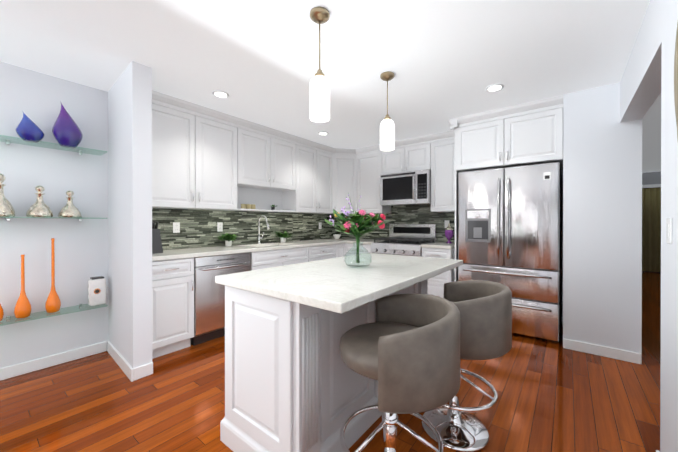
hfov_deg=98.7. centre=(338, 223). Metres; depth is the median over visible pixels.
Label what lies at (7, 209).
decanter
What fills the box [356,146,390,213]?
upper cabinet
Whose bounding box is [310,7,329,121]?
pendant light
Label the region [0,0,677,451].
wall
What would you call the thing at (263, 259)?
base cabinet
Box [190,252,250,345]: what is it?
dishwasher
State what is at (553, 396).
floor
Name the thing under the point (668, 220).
wall outlet plate
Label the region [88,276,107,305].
gadget
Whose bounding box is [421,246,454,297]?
base cabinet
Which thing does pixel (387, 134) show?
pendant light
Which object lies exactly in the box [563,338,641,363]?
baseboard
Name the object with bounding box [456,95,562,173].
upper cabinet
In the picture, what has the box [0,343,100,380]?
baseboard
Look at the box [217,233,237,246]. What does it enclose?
potted plant
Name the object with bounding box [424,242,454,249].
countertop
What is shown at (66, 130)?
vase
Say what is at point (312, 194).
upper cabinet
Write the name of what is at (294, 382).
kitchen island
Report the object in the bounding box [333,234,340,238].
bowl
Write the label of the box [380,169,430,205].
over-the-range microwave
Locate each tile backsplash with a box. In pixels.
[152,208,339,249]
[340,205,454,242]
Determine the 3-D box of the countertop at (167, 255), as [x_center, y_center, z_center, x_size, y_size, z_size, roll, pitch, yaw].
[-0.814,0.306,4.052,0.622,0.040,3.514,0,0,38]
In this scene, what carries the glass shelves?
attached to the wall
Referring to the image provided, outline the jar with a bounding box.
[445,223,453,242]
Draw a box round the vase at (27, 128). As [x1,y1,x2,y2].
[15,111,43,142]
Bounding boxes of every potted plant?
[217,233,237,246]
[273,231,290,242]
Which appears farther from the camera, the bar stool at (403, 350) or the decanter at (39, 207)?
the decanter at (39, 207)
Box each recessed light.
[212,90,228,97]
[318,131,328,134]
[485,84,503,91]
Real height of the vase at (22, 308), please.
0.490 m
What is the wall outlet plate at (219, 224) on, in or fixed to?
attached to the wall
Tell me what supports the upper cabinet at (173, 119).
attached to the wall
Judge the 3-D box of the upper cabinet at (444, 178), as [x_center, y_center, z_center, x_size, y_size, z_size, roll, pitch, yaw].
[1.571,-0.715,4.205,0.395,1.099,0.316,0,0,38]
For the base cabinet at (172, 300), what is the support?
on the floor
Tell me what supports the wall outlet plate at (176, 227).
attached to the wall
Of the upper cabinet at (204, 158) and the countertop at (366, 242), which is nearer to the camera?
the upper cabinet at (204, 158)
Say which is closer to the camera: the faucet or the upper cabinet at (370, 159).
the faucet
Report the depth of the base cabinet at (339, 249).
4.64 m
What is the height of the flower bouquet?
0.474 m
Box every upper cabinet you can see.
[152,90,195,209]
[196,106,239,209]
[240,118,295,193]
[280,138,331,213]
[332,147,355,213]
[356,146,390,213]
[384,134,431,173]
[431,130,457,213]
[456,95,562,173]
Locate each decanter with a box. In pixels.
[0,173,14,216]
[26,185,52,216]
[58,191,80,217]
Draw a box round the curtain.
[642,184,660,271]
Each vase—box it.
[0,304,3,320]
[14,255,31,317]
[15,111,43,142]
[45,238,60,312]
[52,101,82,148]
[344,242,371,267]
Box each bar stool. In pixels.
[339,293,459,451]
[421,280,511,451]
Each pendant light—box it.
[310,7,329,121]
[380,71,394,150]
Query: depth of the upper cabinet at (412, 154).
4.39 m
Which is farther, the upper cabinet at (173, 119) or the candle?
the candle
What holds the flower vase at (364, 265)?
on the island countertop at (329, 285)
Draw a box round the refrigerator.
[458,162,560,341]
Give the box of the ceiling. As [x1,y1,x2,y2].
[0,0,660,172]
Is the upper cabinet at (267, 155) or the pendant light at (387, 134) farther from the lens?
the upper cabinet at (267, 155)
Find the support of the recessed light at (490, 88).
in the ceiling
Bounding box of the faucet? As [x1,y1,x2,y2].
[257,215,269,243]
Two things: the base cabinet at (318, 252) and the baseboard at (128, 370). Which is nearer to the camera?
the baseboard at (128, 370)
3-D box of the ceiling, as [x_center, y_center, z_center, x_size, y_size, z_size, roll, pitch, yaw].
[2.265,-1.292,3.164,6.820,0.060,13.420,0,0,38]
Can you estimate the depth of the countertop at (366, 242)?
4.56 m
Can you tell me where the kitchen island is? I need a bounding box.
[220,281,427,451]
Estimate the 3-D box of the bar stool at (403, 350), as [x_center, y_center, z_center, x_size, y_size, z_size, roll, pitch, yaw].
[0.265,0.790,1.327,0.528,0.864,0.592,0,0,6]
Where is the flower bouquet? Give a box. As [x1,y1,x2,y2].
[325,193,388,262]
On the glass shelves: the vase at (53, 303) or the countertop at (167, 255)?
the vase at (53, 303)
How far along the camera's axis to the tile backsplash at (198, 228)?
3.85 m
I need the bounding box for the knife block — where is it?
[152,220,162,253]
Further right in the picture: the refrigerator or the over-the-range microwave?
the refrigerator
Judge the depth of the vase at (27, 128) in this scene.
2.27 m
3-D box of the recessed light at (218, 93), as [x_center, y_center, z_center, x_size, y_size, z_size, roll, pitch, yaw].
[-1.150,-1.255,2.835,0.155,0.010,0.155,0,0,29]
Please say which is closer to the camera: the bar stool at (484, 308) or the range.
the bar stool at (484, 308)
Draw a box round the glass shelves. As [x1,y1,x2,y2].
[0,135,106,324]
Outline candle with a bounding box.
[241,204,255,208]
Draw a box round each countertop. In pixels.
[152,238,355,261]
[215,253,462,316]
[352,239,383,245]
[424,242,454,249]
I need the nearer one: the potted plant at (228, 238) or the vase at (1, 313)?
the vase at (1, 313)
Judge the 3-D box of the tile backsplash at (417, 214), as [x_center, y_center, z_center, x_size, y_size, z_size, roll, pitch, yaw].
[0.965,-0.012,4.895,2.340,0.590,0.011,0,0,38]
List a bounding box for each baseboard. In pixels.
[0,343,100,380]
[101,341,143,381]
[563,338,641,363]
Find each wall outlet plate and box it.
[173,222,179,232]
[217,222,222,231]
[666,218,671,243]
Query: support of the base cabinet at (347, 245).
on the floor
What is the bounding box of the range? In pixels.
[371,224,436,256]
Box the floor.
[0,271,660,451]
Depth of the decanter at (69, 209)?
2.47 m
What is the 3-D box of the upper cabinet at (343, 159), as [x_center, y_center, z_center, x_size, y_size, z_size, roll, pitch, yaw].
[0.096,-0.718,4.983,0.299,1.096,0.322,0,0,38]
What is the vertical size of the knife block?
0.319 m
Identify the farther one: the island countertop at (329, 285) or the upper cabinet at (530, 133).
the upper cabinet at (530, 133)
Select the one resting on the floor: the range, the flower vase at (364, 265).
the range
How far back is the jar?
4.13 m
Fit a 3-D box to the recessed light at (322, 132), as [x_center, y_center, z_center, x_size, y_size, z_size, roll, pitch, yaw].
[-0.223,-1.259,4.078,0.155,0.010,0.155,0,0,29]
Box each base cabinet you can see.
[152,258,193,358]
[220,246,311,270]
[312,246,335,260]
[336,242,343,257]
[344,242,371,255]
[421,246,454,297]
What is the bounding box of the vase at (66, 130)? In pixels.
[52,101,82,148]
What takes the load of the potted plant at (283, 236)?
on the countertop at (167, 255)

